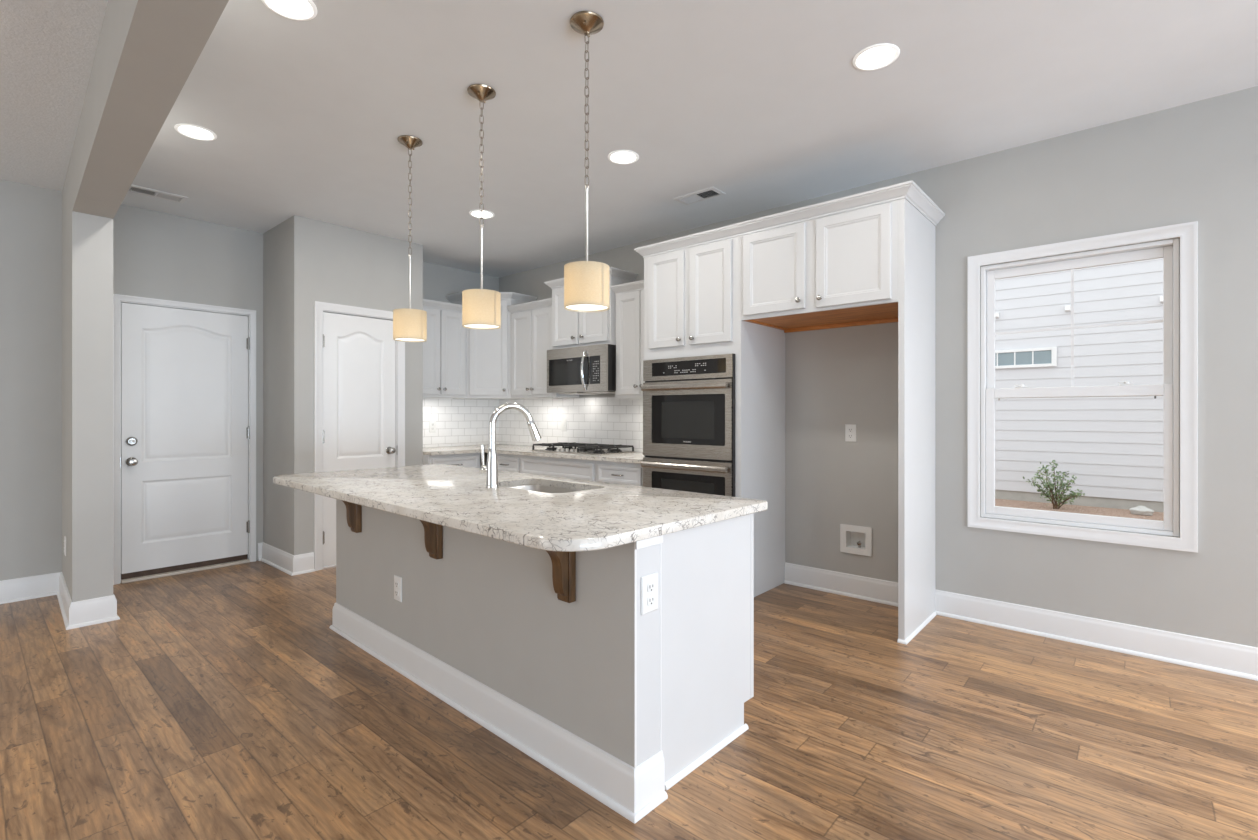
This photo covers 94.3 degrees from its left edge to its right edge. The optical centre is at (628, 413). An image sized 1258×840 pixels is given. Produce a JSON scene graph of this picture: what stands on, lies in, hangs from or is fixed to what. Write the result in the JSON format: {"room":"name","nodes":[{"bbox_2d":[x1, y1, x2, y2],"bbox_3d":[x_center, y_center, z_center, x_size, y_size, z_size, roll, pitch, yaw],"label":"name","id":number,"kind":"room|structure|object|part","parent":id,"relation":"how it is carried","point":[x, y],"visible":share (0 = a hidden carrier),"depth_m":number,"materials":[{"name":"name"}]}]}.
{"room":"kitchen","nodes":[
{"label":"kitchen","id":0,"kind":"room"},
{"bbox_2d":[62,153,112,601],"bbox_3d":[-3.492,-0.144,3.729,0.943,2.745,0.178,0,0,41],"label":"wall column","id":1,"kind":"structure","parent":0,"point":[87,239],"depth_m":3.43,"materials":[{"name":"beige paint"}]},
{"bbox_2d":[64,536,65,555],"bbox_3d":[-3.591,0.843,3.717,0.075,0.118,0.009,0,0,43],"label":"power outlet","id":2,"kind":"object","parent":1,"relation":"attached to","point":[64,536],"visible":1,"depth_m":3.70,"materials":[{"name":"white plastic"}]},
{"bbox_2d":[0,180,262,580],"bbox_3d":[-4.987,-0.144,2.826,0.120,2.745,5.890,0,0,41],"label":"wall","id":3,"kind":"structure","parent":0,"point":[30,216],"depth_m":3.95,"materials":[{"name":"beige paint"}]},
{"bbox_2d":[0,572,119,629],"bbox_3d":[-4.899,1.155,2.099,0.970,0.146,4.711,0,0,41],"label":"baseboard","id":4,"kind":"structure","parent":3,"relation":"attached to","point":[77,614],"depth_m":3.68,"materials":[{"name":"white paint"}]},
{"bbox_2d":[113,294,255,584],"bbox_3d":[-3.436,0.183,4.553,0.171,2.089,0.906,0,0,41],"label":"door","id":5,"kind":"structure","parent":3,"relation":"in","point":[184,379],"depth_m":4.51,"materials":[{"name":"white paint"}]},
{"bbox_3d":[-3.623,0.352,4.261,0.069,0.066,0.066,0,0,41],"label":"knob","id":6,"kind":"part","parent":5,"relation":"part of","materials":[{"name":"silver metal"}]},
{"bbox_2d":[72,0,228,218],"bbox_3d":[0.907,-1.340,-0.397,11.126,0.354,0.178,0,0,43],"label":"ceiling beam","id":7,"kind":"structure","parent":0,"point":[146,52],"depth_m":2.14,"materials":[{"name":"beige paint"}]},
{"bbox_2d":[263,215,422,554],"bbox_3d":[-2.469,-0.144,5.088,0.695,2.745,1.062,0,0,41],"label":"wall","id":8,"kind":"structure","parent":0,"point":[306,261],"depth_m":4.69,"materials":[{"name":"beige paint"}]},
{"bbox_2d":[258,542,314,575],"bbox_3d":[-2.776,1.155,4.716,0.722,0.146,0.179,0,0,41],"label":"baseboard","id":9,"kind":"structure","parent":8,"relation":"attached to","point":[288,563],"depth_m":4.55,"materials":[{"name":"white paint"}]},
{"bbox_2d":[314,301,404,570],"bbox_3d":[-2.240,0.173,4.865,0.171,2.109,0.746,0,0,41],"label":"door","id":10,"kind":"structure","parent":8,"relation":"in","point":[359,367],"depth_m":4.80,"materials":[{"name":"white paint"}]},
{"bbox_3d":[-2.041,0.316,5.015,0.069,0.063,0.063,0,0,41],"label":"knob","id":11,"kind":"part","parent":10,"relation":"part of","materials":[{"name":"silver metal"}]},
{"bbox_2d":[423,262,498,465],"bbox_3d":[-1.933,-0.144,6.054,0.120,2.745,1.328,0,0,41],"label":"wall","id":12,"kind":"structure","parent":0,"point":[439,281],"depth_m":6.04,"materials":[{"name":"beige paint"}]},
{"bbox_2d":[423,299,466,398],"bbox_3d":[-1.914,-0.608,5.702,0.354,0.925,0.593,0,0,41],"label":"upper cabinet","id":13,"kind":"object","parent":12,"relation":"attached to","point":[445,347],"visible":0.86,"depth_m":5.63,"materials":[{"name":"white paint"}]},
{"bbox_3d":[-1.902,-0.590,5.512,0.020,0.810,0.262,0,0,41],"label":"door","id":14,"kind":"part","parent":13,"relation":"part of","materials":[{"name":"white paint"}]},
{"bbox_3d":[-1.802,-1.039,5.605,0.057,0.063,0.593,0,0,41],"label":"crown","id":15,"kind":"part","parent":13,"relation":"part of","materials":[{"name":"white paint"}]},
{"bbox_3d":[-1.724,-0.590,5.716,0.020,0.810,0.262,0,0,41],"label":"door","id":16,"kind":"part","parent":13,"relation":"part of","materials":[{"name":"white paint"}]},
{"bbox_2d":[446,292,536,399],"bbox_3d":[-1.418,-0.685,6.034,0.663,1.056,0.663,0,0,41],"label":"upper cabinet","id":17,"kind":"object","parent":12,"relation":"attached to","point":[488,351],"visible":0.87,"depth_m":5.85,"materials":[{"name":"white paint"}]},
{"bbox_3d":[-1.406,-0.659,5.849,0.378,0.949,0.020,0,0,-4],"label":"door","id":18,"kind":"part","parent":17,"relation":"part of","materials":[{"name":"white paint"}]},
{"bbox_3d":[-1.412,-1.181,5.939,0.936,0.066,0.267,0,0,-4],"label":"crown","id":19,"kind":"part","parent":17,"relation":"part of","materials":[{"name":"white paint"}]},
{"bbox_2d":[0,561,1257,839],"bbox_3d":[0.318,1.278,-0.278,12.355,0.100,8.200,0,0,41],"label":"floor","id":20,"kind":"structure","parent":0,"point":[221,703],"depth_m":2.21,"materials":[{"name":"brown wood"}]},
{"bbox_2d":[423,453,479,467],"bbox_3d":[-1.814,0.799,5.582,0.660,0.858,0.542,0,0,41],"label":"base cabinet","id":21,"kind":"object","parent":20,"relation":"on","point":[465,459],"visible":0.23,"depth_m":5.39,"materials":[{"name":"white paint"}]},
{"bbox_3d":[-1.599,0.470,5.395,0.020,0.136,0.482,0,0,41],"label":"drawer","id":22,"kind":"part","parent":21,"relation":"part of","materials":[{"name":"white paint"}]},
{"bbox_2d":[497,453,520,472],"bbox_3d":[-0.978,0.799,5.650,0.489,0.858,0.660,0,0,41],"label":"base cabinet","id":23,"kind":"object","parent":20,"relation":"on","point":[506,462],"visible":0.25,"depth_m":5.37,"materials":[{"name":"white paint"}]},
{"bbox_2d":[329,499,753,823],"bbox_3d":[-0.646,0.806,2.767,2.356,0.843,0.957,0,0,43],"label":"kitchen island","id":24,"kind":"object","parent":20,"relation":"on","point":[554,654],"visible":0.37,"depth_m":2.10,"materials":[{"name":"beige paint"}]},
{"bbox_2d":[394,575,401,601],"bbox_3d":[-1.120,0.846,2.825,0.075,0.118,0.009,0,0,43],"label":"power outlet","id":25,"kind":"object","parent":24,"relation":"attached to","point":[397,580],"visible":1,"depth_m":2.82,"materials":[{"name":"white plastic"}]},
{"bbox_3d":[-0.796,1.155,2.604,2.356,0.146,0.158,0,0,43],"label":"baseboard","id":26,"kind":"part","parent":24,"relation":"part of","materials":[{"name":"white paint"}]},
{"bbox_2d":[273,464,767,551],"bbox_3d":[-0.737,0.367,2.821,2.563,0.035,1.072,0,0,43],"label":"island countertop","id":27,"kind":"structure","parent":24,"relation":"on","point":[603,515],"depth_m":2.27,"materials":[{"name":"stone"}]},
{"bbox_2d":[480,402,540,487],"bbox_3d":[-0.565,0.147,2.818,0.299,0.404,0.090,0,0,-22],"label":"faucet","id":28,"kind":"object","parent":27,"relation":"on","point":[491,468],"visible":1,"depth_m":2.76,"materials":[{"name":"silver metal"}]},
{"bbox_3d":[-0.687,0.216,2.789,0.052,0.135,0.039,0,0,29],"label":"lever handle","id":29,"kind":"part","parent":28,"relation":"part of","materials":[{"name":"silver metal"}]},
{"bbox_3d":[-0.569,0.054,2.816,0.220,0.218,0.035,0,0,-31],"label":"spout","id":30,"kind":"part","parent":28,"relation":"part of","materials":[{"name":"silver metal"}]},
{"bbox_2d":[510,485,582,492],"bbox_3d":[-0.419,0.472,2.867,0.626,0.175,0.376,0,0,43],"label":"sink","id":31,"kind":"object","parent":27,"relation":"in","point":[540,488],"visible":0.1,"depth_m":3.11,"materials":[{"name":"metal"}]},
{"bbox_3d":[0.063,0.734,1.829,0.012,0.696,0.128,0,0,43],"label":"corner trim","id":32,"kind":"part","parent":24,"relation":"part of","materials":[{"name":"white paint"}]},
{"bbox_2d":[641,572,657,615],"bbox_3d":[0.067,0.564,1.830,0.009,0.118,0.080,0,0,43],"label":"power outlet","id":33,"kind":"object","parent":24,"relation":"attached to","point":[649,583],"visible":1,"depth_m":1.82,"materials":[{"name":"white plastic"}]},
{"bbox_2d":[647,582,654,591],"bbox_3d":[0.069,0.543,1.829,0.002,0.029,0.034,0,0,43],"label":"socket","id":34,"kind":"object","parent":33,"relation":"attached to","point":[650,585],"depth_m":1.83,"materials":[{"name":"white plastic"}]},
{"bbox_2d":[647,595,654,605],"bbox_3d":[0.069,0.585,1.829,0.002,0.029,0.034,0,0,43],"label":"socket","id":35,"kind":"object","parent":33,"relation":"attached to","point":[650,598],"depth_m":1.83,"materials":[{"name":"white plastic"}]},
{"bbox_3d":[0.281,0.807,2.107,0.018,0.842,0.571,0,0,43],"label":"panel","id":36,"kind":"part","parent":24,"relation":"part of","materials":[{"name":"white paint"}]},
{"bbox_3d":[0.289,1.218,2.092,0.013,0.018,0.506,0,0,43],"label":"shoe molding","id":37,"kind":"part","parent":24,"relation":"part of","materials":[{"name":"white paint"}]},
{"bbox_2d":[521,455,595,480],"bbox_3d":[-0.436,0.799,5.178,0.947,0.858,0.656,0,0,41],"label":"base cabinet","id":38,"kind":"object","parent":20,"relation":"on","point":[580,469],"visible":0.06,"depth_m":4.92,"materials":[{"name":"white paint"}]},
{"bbox_2d":[423,444,643,463],"bbox_3d":[-0.862,0.353,5.187,2.611,0.031,1.200,0,0,41],"label":"countertop","id":39,"kind":"structure","parent":38,"relation":"on","point":[635,457],"depth_m":5.21,"materials":[{"name":"stone"}]},
{"bbox_2d":[531,442,634,454],"bbox_3d":[-0.422,0.306,5.237,0.890,0.064,0.470,0,0,41],"label":"gas cooktop","id":40,"kind":"object","parent":39,"relation":"in","point":[567,447],"visible":1,"depth_m":5.11,"materials":[{"name":"metal"}]},
{"bbox_2d":[531,448,634,454],"bbox_3d":[-0.422,0.333,5.237,0.890,0.010,0.470,0,0,41],"label":"tray","id":41,"kind":"object","parent":40,"relation":"on","point":[562,450],"depth_m":5.09,"materials":[{"name":"metal"}]},
{"bbox_3d":[-0.389,0.319,5.275,0.155,0.020,0.155,0,0,41],"label":"burner","id":42,"kind":"part","parent":40,"relation":"part of","materials":[{"name":"metal"}]},
{"bbox_3d":[-0.124,0.319,5.123,0.125,0.020,0.125,0,0,41],"label":"burner","id":43,"kind":"part","parent":40,"relation":"part of","materials":[{"name":"metal"}]},
{"bbox_2d":[596,461,642,486],"bbox_3d":[0.111,0.799,4.698,0.505,0.858,0.660,0,0,41],"label":"base cabinet","id":44,"kind":"object","parent":20,"relation":"on","point":[606,471],"visible":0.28,"depth_m":4.47,"materials":[{"name":"white paint"}]},
{"bbox_2d":[644,236,784,596],"bbox_3d":[0.607,0.038,4.261,0.814,2.380,0.684,0,0,41],"label":"tall cabinet","id":45,"kind":"object","parent":20,"relation":"on","point":[692,295],"visible":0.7,"depth_m":4.00,"materials":[{"name":"white paint"}]},
{"bbox_3d":[0.266,-0.806,4.164,0.314,0.665,0.020,0,0,41],"label":"door","id":46,"kind":"part","parent":45,"relation":"part of","materials":[{"name":"white paint"}]},
{"bbox_2d":[641,354,734,496],"bbox_3d":[0.552,0.243,4.217,0.755,1.266,0.603,0,0,41],"label":"double oven","id":47,"kind":"object","parent":45,"relation":"in","point":[689,402],"visible":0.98,"depth_m":4.00,"materials":[{"name":"silver metal"}]},
{"bbox_3d":[0.367,0.366,4.011,0.711,0.040,0.048,0,0,41],"label":"handle","id":48,"kind":"part","parent":47,"relation":"part of","materials":[{"name":"metal"}]},
{"bbox_3d":[0.367,-0.186,4.011,0.711,0.040,0.048,0,0,41],"label":"handle","id":49,"kind":"part","parent":47,"relation":"part of","materials":[{"name":"metal"}]},
{"bbox_3d":[0.391,0.588,4.039,0.747,0.536,0.024,0,0,41],"label":"oven door","id":50,"kind":"part","parent":47,"relation":"part of","materials":[{"name":"metal"}]},
{"bbox_3d":[0.391,0.038,4.039,0.747,0.531,0.024,0,0,41],"label":"oven door","id":51,"kind":"part","parent":47,"relation":"part of","materials":[{"name":"metal"}]},
{"bbox_3d":[0.394,-0.314,4.039,0.751,0.152,0.020,0,0,41],"label":"control panel","id":52,"kind":"part","parent":47,"relation":"part of","materials":[{"name":"metal"}]},
{"bbox_3d":[0.400,0.586,4.024,0.618,0.343,0.003,0,0,41],"label":"door glass","id":53,"kind":"part","parent":47,"relation":"part of","materials":[{"name":"black glass"}]},
{"bbox_3d":[0.400,0.040,4.024,0.618,0.343,0.003,0,0,41],"label":"door glass","id":54,"kind":"part","parent":47,"relation":"part of","materials":[{"name":"black glass"}]},
{"bbox_3d":[0.546,-0.806,3.919,0.326,0.665,0.020,0,0,41],"label":"door","id":55,"kind":"part","parent":45,"relation":"part of","materials":[{"name":"white paint"}]},
{"bbox_2d":[634,180,944,257],"bbox_3d":[0.982,-1.185,3.934,1.916,0.066,0.682,0,0,41],"label":"crown molding","id":56,"kind":"structure","parent":45,"relation":"on","point":[909,190],"depth_m":3.47,"materials":[{"name":"white paint"}]},
{"bbox_2d":[897,198,936,644],"bbox_3d":[1.669,0.038,3.360,0.046,2.380,0.642,0,0,41],"label":"end panel","id":57,"kind":"object","parent":20,"relation":"on","point":[916,233],"visible":1,"depth_m":3.27,"materials":[{"name":"white paint"}]},
{"bbox_3d":[1.659,1.219,3.348,0.046,0.018,0.612,0,0,41],"label":"shoe molding","id":58,"kind":"part","parent":57,"relation":"part of","materials":[{"name":"white paint"}]},
{"bbox_2d":[0,0,1257,277],"bbox_3d":[0.337,-1.567,-0.294,12.305,0.100,8.200,0,0,41],"label":"ceiling","id":59,"kind":"structure","parent":0,"point":[764,104],"depth_m":2.83,"materials":[{"name":"paint"}]},
{"bbox_2d":[128,184,187,202],"bbox_3d":[-3.257,-1.512,4.023,0.164,0.008,0.330,0,0,41],"label":"ceiling vent","id":60,"kind":"object","parent":59,"relation":"in","point":[133,188],"visible":0.96,"depth_m":4.02,"materials":[{"name":"white metal"}]},
{"bbox_2d":[174,124,216,140],"bbox_3d":[-2.331,-1.513,3.145,0.184,0.006,0.184,0,0,41],"label":"recessed light","id":61,"kind":"object","parent":59,"relation":"in","point":[189,130],"visible":1,"depth_m":3.14,"materials":[{"name":"white"}]},
{"bbox_2d":[262,0,316,20],"bbox_3d":[-1.256,-1.513,2.157,0.184,0.006,0.184,0,0,41],"label":"recessed light","id":62,"kind":"object","parent":59,"relation":"in","point":[301,10],"visible":1,"depth_m":2.18,"materials":[{"name":"white"}]},
{"bbox_2d":[393,135,426,341],"bbox_3d":[-1.215,-0.962,3.242,0.175,1.110,0.175,0,0,41],"label":"pendant light","id":63,"kind":"object","parent":59,"relation":"hanging from","point":[409,325],"visible":1,"depth_m":3.19,"materials":[{"name":"beige fabric"}]},
{"bbox_3d":[-1.215,-0.488,3.242,0.175,0.162,0.175,0,0,41],"label":"lamp shade","id":64,"kind":"part","parent":63,"relation":"part of","materials":[{"name":"beige fabric"}]},
{"bbox_3d":[-1.215,-0.724,3.242,0.022,0.326,0.022,0,0,41],"label":"rod","id":65,"kind":"part","parent":63,"relation":"part of","materials":[{"name":"silver metal"}]},
{"bbox_2d":[397,338,422,340],"bbox_3d":[-1.215,-0.416,3.242,0.167,0.003,0.167,0,0,41],"label":"diffuser","id":66,"kind":"object","parent":63,"relation":"attached to","point":[398,339],"depth_m":3.27,"materials":[{"name":"white plastic"}]},
{"bbox_3d":[-1.215,-1.178,3.242,0.015,0.596,0.015,0,0,13],"label":"chain","id":67,"kind":"part","parent":63,"relation":"part of","materials":[{"name":"silver metal"}]},
{"bbox_2d":[462,84,500,329],"bbox_3d":[-0.693,-0.962,2.747,0.176,1.110,0.175,0,0,41],"label":"pendant light","id":68,"kind":"object","parent":59,"relation":"hanging from","point":[481,308],"visible":1,"depth_m":2.69,"materials":[{"name":"beige fabric"}]},
{"bbox_2d":[464,324,497,327],"bbox_3d":[-0.693,-0.416,2.747,0.167,0.003,0.167,0,0,41],"label":"diffuser","id":69,"kind":"object","parent":68,"relation":"attached to","point":[465,325],"depth_m":2.75,"materials":[{"name":"white plastic"}]},
{"bbox_3d":[-0.693,-0.488,2.747,0.175,0.162,0.175,0,0,41],"label":"lamp shade","id":70,"kind":"part","parent":68,"relation":"part of","materials":[{"name":"beige fabric"}]},
{"bbox_3d":[-0.693,-0.724,2.747,0.022,0.326,0.022,0,0,41],"label":"rod","id":71,"kind":"part","parent":68,"relation":"part of","materials":[{"name":"silver metal"}]},
{"bbox_3d":[-0.693,-1.178,2.747,0.015,0.596,0.015,0,0,13],"label":"chain","id":72,"kind":"part","parent":68,"relation":"part of","materials":[{"name":"silver metal"}]},
{"bbox_2d":[469,210,493,218],"bbox_3d":[-1.117,-1.513,4.435,0.184,0.006,0.184,0,0,41],"label":"recessed light","id":73,"kind":"object","parent":59,"relation":"in","point":[475,213],"visible":0.92,"depth_m":4.44,"materials":[{"name":"white plastic"}]},
{"bbox_2d":[564,11,608,312],"bbox_3d":[-0.163,-0.962,2.261,0.176,1.110,0.175,0,0,41],"label":"pendant light","id":74,"kind":"object","parent":59,"relation":"hanging from","point":[586,283],"visible":1,"depth_m":2.21,"materials":[{"name":"beige fabric"}]},
{"bbox_3d":[-0.163,-0.488,2.261,0.175,0.162,0.175,0,0,41],"label":"lamp shade","id":75,"kind":"part","parent":74,"relation":"part of","materials":[{"name":"beige fabric"}]},
{"bbox_3d":[-0.163,-0.724,2.261,0.022,0.326,0.022,0,0,41],"label":"rod","id":76,"kind":"part","parent":74,"relation":"part of","materials":[{"name":"silver metal"}]},
{"bbox_3d":[-0.163,-1.178,2.261,0.015,0.596,0.015,0,0,13],"label":"chain","id":77,"kind":"part","parent":74,"relation":"part of","materials":[{"name":"silver metal"}]},
{"bbox_2d":[567,304,607,309],"bbox_3d":[-0.163,-0.416,2.261,0.167,0.003,0.167,0,0,41],"label":"diffuser","id":78,"kind":"object","parent":74,"relation":"attached to","point":[569,306],"depth_m":2.27,"materials":[{"name":"white plastic"}]},
{"bbox_2d":[608,150,638,163],"bbox_3d":[-0.033,-1.513,3.451,0.184,0.006,0.184,0,0,41],"label":"recessed light","id":79,"kind":"object","parent":59,"relation":"in","point":[620,156],"visible":1,"depth_m":3.44,"materials":[{"name":"white"}]},
{"bbox_2d":[673,187,725,204],"bbox_3d":[0.489,-1.512,4.069,0.330,0.008,0.164,0,0,41],"label":"ceiling vent","id":80,"kind":"object","parent":59,"relation":"in","point":[708,193],"visible":1,"depth_m":4.06,"materials":[{"name":"white metal"}]},
{"bbox_2d":[853,43,899,70],"bbox_3d":[1.050,-1.513,2.484,0.184,0.006,0.184,0,0,41],"label":"recessed light","id":81,"kind":"object","parent":59,"relation":"in","point":[877,56],"visible":1,"depth_m":2.48,"materials":[{"name":"white"}]},
{"bbox_2d":[499,86,1257,646],"bbox_3d":[3.005,-0.144,2.719,12.055,2.745,0.150,0,0,41],"label":"wall","id":82,"kind":"structure","parent":0,"point":[1198,160],"depth_m":3.21,"materials":[{"name":"beige paint"}]},
{"bbox_2d":[423,397,642,451],"bbox_3d":[-0.862,0.090,5.195,2.622,0.494,1.212,0,0,41],"label":"tile backsplash","id":83,"kind":"structure","parent":82,"relation":"attached to","point":[593,420],"depth_m":5.92,"materials":[{"name":"white tile"}]},
{"bbox_2d":[429,421,435,431],"bbox_3d":[-1.980,0.128,5.888,0.009,0.118,0.075,0,0,41],"label":"power outlet","id":84,"kind":"object","parent":83,"relation":"attached to","point":[432,424],"visible":1,"depth_m":5.88,"materials":[{"name":"white plastic"}]},
{"bbox_2d":[561,419,566,430],"bbox_3d":[-0.647,0.113,5.793,0.075,0.118,0.010,0,0,41],"label":"wall switch","id":85,"kind":"object","parent":83,"relation":"attached to","point":[563,421],"visible":1,"depth_m":5.79,"materials":[{"name":"white plastic"}]},
{"bbox_2d":[507,298,578,398],"bbox_3d":[-0.852,-0.608,5.744,0.676,0.925,0.354,0,0,41],"label":"upper cabinet","id":86,"kind":"object","parent":82,"relation":"attached to","point":[531,322],"visible":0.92,"depth_m":5.64,"materials":[{"name":"white paint"}]},
{"bbox_3d":[-1.057,-0.590,5.746,0.304,0.810,0.020,0,0,41],"label":"door","id":87,"kind":"part","parent":86,"relation":"part of","materials":[{"name":"white paint"}]},
{"bbox_3d":[-0.950,-1.039,5.632,0.676,0.063,0.057,0,0,41],"label":"crown","id":88,"kind":"part","parent":86,"relation":"part of","materials":[{"name":"white paint"}]},
{"bbox_3d":[-0.823,-0.590,5.541,0.304,0.810,0.020,0,0,41],"label":"door","id":89,"kind":"part","parent":86,"relation":"part of","materials":[{"name":"white paint"}]},
{"bbox_2d":[544,267,637,349],"bbox_3d":[-0.333,-0.899,5.258,0.849,0.633,0.404,0,0,41],"label":"upper cabinet","id":90,"kind":"object","parent":82,"relation":"attached to","point":[570,329],"visible":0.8,"depth_m":5.10,"materials":[{"name":"white paint"}]},
{"bbox_3d":[-0.575,-0.876,5.258,0.336,0.524,0.020,0,0,41],"label":"door","id":91,"kind":"part","parent":90,"relation":"part of","materials":[{"name":"white paint"}]},
{"bbox_2d":[547,344,615,394],"bbox_3d":[-0.353,-0.380,5.222,0.745,0.402,0.472,0,0,41],"label":"microwave","id":92,"kind":"object","parent":90,"relation":"attached to","point":[582,370],"visible":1,"depth_m":5.03,"materials":[{"name":"silver metal"}]},
{"bbox_3d":[-0.538,-0.385,5.162,0.545,0.390,0.024,0,0,41],"label":"door","id":93,"kind":"part","parent":92,"relation":"part of","materials":[{"name":"metal"}]},
{"bbox_3d":[-0.534,-0.370,5.148,0.514,0.237,0.002,0,0,41],"label":"door glass","id":94,"kind":"part","parent":92,"relation":"part of","materials":[{"name":"black glass"}]},
{"bbox_3d":[-0.389,-0.370,4.979,0.030,0.343,0.060,0,0,41],"label":"handle","id":95,"kind":"part","parent":92,"relation":"part of","materials":[{"name":"silver metal"}]},
{"bbox_3d":[-0.257,-0.385,4.916,0.199,0.390,0.024,0,0,41],"label":"control panel","id":96,"kind":"part","parent":92,"relation":"part of","materials":[{"name":"metal"}]},
{"bbox_3d":[-0.353,-1.184,5.235,0.849,0.063,0.343,0,0,41],"label":"crown","id":97,"kind":"part","parent":90,"relation":"part of","materials":[{"name":"white paint"}]},
{"bbox_3d":[-0.301,-0.876,5.019,0.336,0.524,0.020,0,0,41],"label":"door","id":98,"kind":"part","parent":90,"relation":"part of","materials":[{"name":"white paint"}]},
{"bbox_2d":[611,280,643,399],"bbox_3d":[0.183,-0.594,4.840,0.583,0.953,0.354,0,0,41],"label":"upper cabinet","id":99,"kind":"object","parent":82,"relation":"attached to","point":[629,297],"visible":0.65,"depth_m":4.82,"materials":[{"name":"white paint"}]},
{"bbox_3d":[0.085,-1.039,4.728,0.583,0.063,0.057,0,0,41],"label":"crown","id":100,"kind":"part","parent":99,"relation":"part of","materials":[{"name":"white paint"}]},
{"bbox_3d":[-0.005,-0.576,4.826,0.258,0.838,0.020,0,0,41],"label":"door","id":101,"kind":"part","parent":99,"relation":"part of","materials":[{"name":"white paint"}]},
{"bbox_3d":[0.195,-0.576,4.651,0.258,0.838,0.020,0,0,41],"label":"door","id":102,"kind":"part","parent":99,"relation":"part of","materials":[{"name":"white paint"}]},
{"bbox_2d":[741,200,897,332],"bbox_3d":[1.277,-0.870,3.677,0.962,0.565,0.680,0,0,41],"label":"upper cabinet","id":103,"kind":"object","parent":82,"relation":"attached to","point":[839,270],"visible":0.93,"depth_m":3.46,"materials":[{"name":"white paint"}]},
{"bbox_3d":[0.893,-0.884,3.615,0.414,0.510,0.020,0,0,41],"label":"door","id":104,"kind":"part","parent":103,"relation":"part of","materials":[{"name":"white paint"}]},
{"bbox_3d":[1.259,-0.880,3.296,0.418,0.517,0.020,0,0,41],"label":"door","id":105,"kind":"part","parent":103,"relation":"part of","materials":[{"name":"white paint"}]},
{"bbox_2d":[784,562,897,606],"bbox_3d":[1.492,1.155,3.924,0.961,0.146,0.027,0,0,41],"label":"baseboard","id":106,"kind":"structure","parent":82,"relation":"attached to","point":[850,585],"depth_m":3.96,"materials":[{"name":"white paint"}]},
{"bbox_2d":[845,424,856,441],"bbox_3d":[1.493,0.130,3.934,0.075,0.118,0.009,0,0,41],"label":"power outlet","id":107,"kind":"object","parent":82,"relation":"attached to","point":[850,429],"visible":1,"depth_m":3.93,"materials":[{"name":"white plastic"}]},
{"bbox_2d":[840,524,871,556],"bbox_3d":[1.541,0.845,3.936,0.208,0.190,0.077,0,0,41],"label":"water supply box","id":108,"kind":"object","parent":82,"relation":"attached to","point":[854,539],"visible":1,"depth_m":3.94,"materials":[{"name":"white plastic"}]},
{"bbox_2d":[968,221,1197,552],"bbox_3d":[2.430,-0.130,3.203,0.983,1.606,0.159,0,0,41],"label":"window","id":109,"kind":"structure","parent":82,"relation":"in","point":[1179,388],"depth_m":3.05,"materials":[{"name":"white paint"}]},
{"bbox_3d":[2.417,0.219,3.187,0.809,0.734,0.028,0,0,41],"label":"sash","id":110,"kind":"part","parent":109,"relation":"part of","materials":[{"name":"glass"}]},
{"bbox_3d":[2.438,-0.468,3.211,0.809,0.756,0.028,0,0,41],"label":"sash","id":111,"kind":"part","parent":109,"relation":"part of","materials":[{"name":"clear glass"}]},
{"bbox_2d":[935,590,1257,680],"bbox_3d":[4.682,1.155,1.135,7.444,0.146,0.027,0,0,41],"label":"baseboard","id":112,"kind":"structure","parent":82,"relation":"attached to","point":[1228,658],"depth_m":3.05,"materials":[{"name":"white paint"}]},
{"label":"outside","id":113,"kind":"structure","parent":0,"visible":0},
{"bbox_2d":[995,499,1163,520],"bbox_3d":[9.156,1.363,11.992,30.000,0.230,21.890,0,0,41],"label":"ground","id":114,"kind":"structure","parent":113,"point":[1126,513],"depth_m":7.61,"materials":[{"name":"brown soil"}]},
{"bbox_2d":[1023,460,1084,508],"bbox_3d":[5.576,0.929,7.669,0.666,0.647,0.325,0,0,41],"label":"shrub","id":115,"kind":"object","parent":114,"relation":"on","point":[1048,484],"visible":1,"depth_m":7.65,"materials":[{"name":"green plant"}]},
{"bbox_3d":[5.605,0.950,7.655,0.537,0.604,0.173,0,0,32],"label":"stem","id":116,"kind":"part","parent":115,"relation":"part of","materials":[{"name":"plant"}]},
{"bbox_2d":[995,258,1163,511],"bbox_3d":[5.507,-1.740,8.578,23.000,5.975,0.335,0,0,41],"label":"neighboring house","id":117,"kind":"structure","parent":114,"relation":"on","point":[1113,447],"depth_m":7.90,"materials":[{"name":"paint"}]},
{"bbox_3d":[5.554,-0.792,8.404,0.860,0.186,0.008,0,0,41],"label":"pane","id":118,"kind":"part","parent":117,"relation":"part of","materials":[{"name":"glass"}]},
{"bbox_2d":[1129,506,1153,515],"bbox_3d":[6.343,1.202,7.225,0.236,0.127,0.197,0,0,41],"label":"stone","id":119,"kind":"object","parent":114,"relation":"on","point":[1139,510],"visible":0.99,"depth_m":7.17,"materials":[{"name":"white stone"}]}
]}

